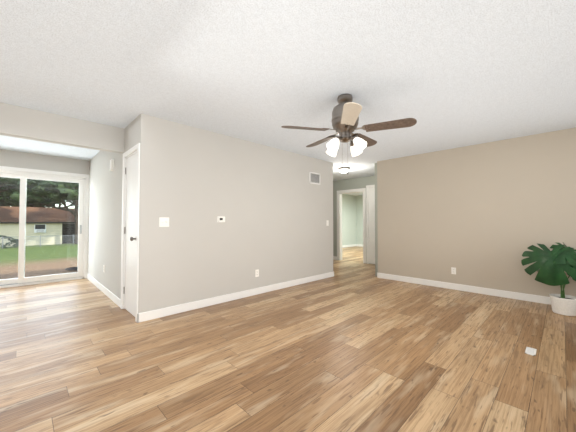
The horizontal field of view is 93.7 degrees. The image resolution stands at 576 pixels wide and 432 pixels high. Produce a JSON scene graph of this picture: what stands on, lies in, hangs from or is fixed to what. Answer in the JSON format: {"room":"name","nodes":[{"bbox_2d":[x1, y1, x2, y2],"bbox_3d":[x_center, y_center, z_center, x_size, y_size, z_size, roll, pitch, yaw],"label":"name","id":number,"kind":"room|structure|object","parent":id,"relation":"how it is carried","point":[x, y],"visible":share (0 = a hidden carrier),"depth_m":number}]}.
{"room":"living room","nodes":[
{"label":"living room","id":0,"kind":"room"},
{"bbox_2d":[0,149,88,239],"bbox_3d":[-5.397,0.042,4.476,3.375,2.440,0.150,1,-2,-44],"label":"wall","id":1,"kind":"structure","parent":0,"point":[9,158],"depth_m":5.12},
{"bbox_2d":[0,166,88,287],"bbox_3d":[-4.883,0.200,4.952,1.970,2.145,0.146,1,-2,-44],"label":"sliding glass door","id":2,"kind":"structure","parent":1,"relation":"attached to","point":[21,280],"depth_m":5.16},
{"bbox_2d":[88,116,138,298],"bbox_3d":[-2.969,0.042,4.498,0.120,2.440,3.523,1,-2,-44],"label":"wall","id":3,"kind":"structure","parent":0,"point":[105,217],"depth_m":4.36},
{"bbox_2d":[0,102,123,153],"bbox_3d":[-3.487,-1.060,2.557,3.375,0.324,0.120,1,-2,-44],"label":"header","id":4,"kind":"object","parent":3,"relation":"attached to","point":[26,123],"visible":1,"depth_m":3.21},
{"bbox_2d":[87,273,120,307],"bbox_3d":[-3.197,1.212,4.609,0.014,0.105,2.706,1,-2,-44],"label":"baseboard","id":5,"kind":"structure","parent":3,"relation":"attached to","point":[114,298],"depth_m":4.30},
{"bbox_2d":[110,159,113,170],"bbox_3d":[-2.682,-0.777,4.113,0.037,0.160,0.110,1,-2,-44],"label":"door chime","id":6,"kind":"object","parent":3,"relation":"attached to","point":[111,164],"visible":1,"depth_m":4.08},
{"bbox_2d":[123,152,136,316],"bbox_3d":[-1.999,0.221,3.409,0.110,2.009,0.590,1,-2,-44],"label":"closet door","id":7,"kind":"structure","parent":3,"relation":"in","point":[130,233],"depth_m":3.44},
{"bbox_2d":[121,143,139,321],"bbox_3d":[-1.954,0.192,3.449,0.137,2.092,0.724,1,-2,-44],"label":"door frame","id":8,"kind":"structure","parent":3,"relation":"attached to","point":[136,148],"depth_m":3.50},
{"bbox_2d":[138,114,332,312],"bbox_3d":[-0.403,0.042,4.502,3.785,2.440,0.067,1,-2,-44],"label":"wall","id":9,"kind":"structure","parent":0,"point":[273,206],"depth_m":3.91},
{"bbox_2d":[159,217,168,226],"bbox_3d":[-1.526,0.076,3.335,0.117,0.117,0.022,1,-2,-44],"label":"double light switch","id":10,"kind":"object","parent":9,"relation":"attached to","point":[163,221],"visible":1,"depth_m":3.34},
{"bbox_2d":[217,216,224,221],"bbox_3d":[-0.957,0.048,3.892,0.120,0.084,0.026,1,-2,-44],"label":"thermostat","id":11,"kind":"object","parent":9,"relation":"attached to","point":[220,218],"visible":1,"depth_m":3.88},
{"bbox_2d":[137,272,333,322],"bbox_3d":[-0.380,1.209,4.441,3.799,0.105,0.014,1,-2,-44],"label":"baseboard","id":12,"kind":"structure","parent":9,"relation":"attached to","point":[161,312],"depth_m":3.87},
{"bbox_2d":[255,269,258,276],"bbox_3d":[-0.496,0.919,4.337,0.070,0.115,0.010,1,-2,-44],"label":"electrical outlet","id":13,"kind":"object","parent":9,"relation":"attached to","point":[257,273],"visible":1,"depth_m":4.34},
{"bbox_2d":[309,172,319,184],"bbox_3d":[0.541,-0.753,5.396,0.330,0.230,0.013,1,-2,-44],"label":"air vent","id":14,"kind":"object","parent":9,"relation":"in","point":[314,178],"visible":1,"depth_m":5.39},
{"bbox_2d":[0,246,575,431],"bbox_3d":[1.412,1.324,5.026,14.140,0.100,8.870,1,-2,-44],"label":"floor","id":15,"kind":"structure","parent":0,"point":[354,343],"depth_m":2.23},
{"bbox_2d":[525,347,536,355],"bbox_3d":[2.178,1.213,2.422,0.170,0.005,0.070,1,-2,-44],"label":"floor vent","id":16,"kind":"object","parent":15,"relation":"in","point":[530,351],"visible":1,"depth_m":2.41},
{"bbox_2d":[521,242,575,315],"bbox_3d":[3.522,0.792,3.538,0.529,0.896,0.685,1,-2,-44],"label":"monstera plant","id":17,"kind":"object","parent":15,"relation":"on","point":[552,266],"visible":1,"depth_m":3.42},
{"bbox_2d":[0,0,575,195],"bbox_3d":[1.412,-1.215,5.083,14.140,0.100,8.870,1,-2,-44],"label":"ceiling","id":18,"kind":"structure","parent":0,"point":[448,74],"depth_m":2.25},
{"bbox_2d":[338,167,349,172],"bbox_3d":[1.329,-1.072,6.407,0.300,0.125,0.300,1,-2,-44],"label":"light","id":19,"kind":"object","parent":18,"relation":"attached to","point":[344,169],"visible":0.98,"depth_m":6.31},
{"bbox_2d":[281,94,416,174],"bbox_3d":[0.607,-0.819,2.791,1.227,0.796,1.260,1,-2,-44],"label":"ceiling fan","id":20,"kind":"object","parent":18,"relation":"hanging from","point":[346,111],"visible":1,"depth_m":2.65},
{"bbox_2d":[342,194,355,244],"bbox_3d":[1.699,0.203,11.566,4.600,2.440,0.120,1,-2,-44],"label":"wall","id":21,"kind":"structure","parent":0,"point":[348,219],"depth_m":12.61},
{"bbox_2d":[342,244,355,247],"bbox_3d":[1.703,1.368,11.450,4.480,0.105,0.014,1,-2,-44],"label":"baseboard","id":22,"kind":"structure","parent":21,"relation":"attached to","point":[352,245],"depth_m":12.53},
{"bbox_2d":[333,176,374,263],"bbox_3d":[1.863,0.122,8.034,0.120,2.440,3.150,1,-2,-44],"label":"wall","id":23,"kind":"structure","parent":0,"point":[353,183],"depth_m":8.23},
{"bbox_2d":[337,188,365,262],"bbox_3d":[1.901,0.279,7.998,0.166,2.125,0.980,1,-2,-44],"label":"door frame","id":24,"kind":"structure","parent":23,"relation":"attached to","point":[339,219],"depth_m":8.22},
{"bbox_2d":[366,185,374,263],"bbox_3d":[2.476,0.231,7.309,0.018,2.190,0.780,1,-2,-44],"label":"trim","id":25,"kind":"structure","parent":23,"relation":"attached to","point":[367,224],"depth_m":7.55},
{"bbox_2d":[368,187,374,263],"bbox_3d":[2.453,0.261,7.286,0.076,2.104,0.632,1,-2,-44],"label":"closet door","id":26,"kind":"structure","parent":23,"relation":"in","point":[371,192],"depth_m":7.45},
{"bbox_2d":[356,195,362,243],"bbox_3d":[5.231,0.193,11.168,0.120,2.440,5.400,1,-2,-44],"label":"wall","id":27,"kind":"structure","parent":0,"point":[359,219],"depth_m":12.92},
{"bbox_2d":[375,163,377,275],"bbox_3d":[2.488,0.084,6.356,1.580,2.440,0.120,1,-2,-44],"label":"wall","id":28,"kind":"structure","parent":0,"point":[376,246],"depth_m":5.82},
{"bbox_2d":[377,128,575,296],"bbox_3d":[3.476,0.034,4.138,0.120,2.440,4.430,1,-2,-44],"label":"wall","id":29,"kind":"structure","parent":0,"point":[485,215],"depth_m":4.39},
{"bbox_2d":[451,267,455,273],"bbox_3d":[2.856,0.946,4.657,0.010,0.115,0.070,1,-2,-44],"label":"electrical outlet","id":30,"kind":"object","parent":29,"relation":"attached to","point":[453,270],"visible":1,"depth_m":4.66},
{"bbox_2d":[377,273,550,304],"bbox_3d":[3.424,1.200,4.070,0.014,0.105,4.444,1,-2,-44],"label":"baseboard","id":31,"kind":"structure","parent":29,"relation":"attached to","point":[510,294],"depth_m":4.45},
{"label":"outside","id":32,"kind":"structure","parent":0,"visible":0},
{"bbox_2d":[0,243,77,279],"bbox_3d":[-47.968,5.198,55.843,130.000,5.240,132.950,1,-2,-44],"label":"ground","id":33,"kind":"structure","parent":32,"point":[8,256],"depth_m":10.89},
{"bbox_2d":[0,206,74,246],"bbox_3d":[-31.160,1.320,35.254,24.000,4.820,11.000,1,-2,-44],"label":"house","id":34,"kind":"structure","parent":33,"relation":"on","point":[39,224],"depth_m":31.53},
{"bbox_2d":[0,235,77,248],"bbox_3d":[-20.274,2.440,27.698,70.025,1.198,0.048,1,-2,-44],"label":"fence","id":35,"kind":"object","parent":33,"relation":"on","point":[37,240],"depth_m":24.91},
{"bbox_2d":[0,177,78,248],"bbox_3d":[-35.608,-2.240,40.037,38.306,13.901,39.002,1,-2,-44],"label":"trees","id":36,"kind":"object","parent":33,"relation":"on","point":[41,195],"depth_m":27.54}
]}

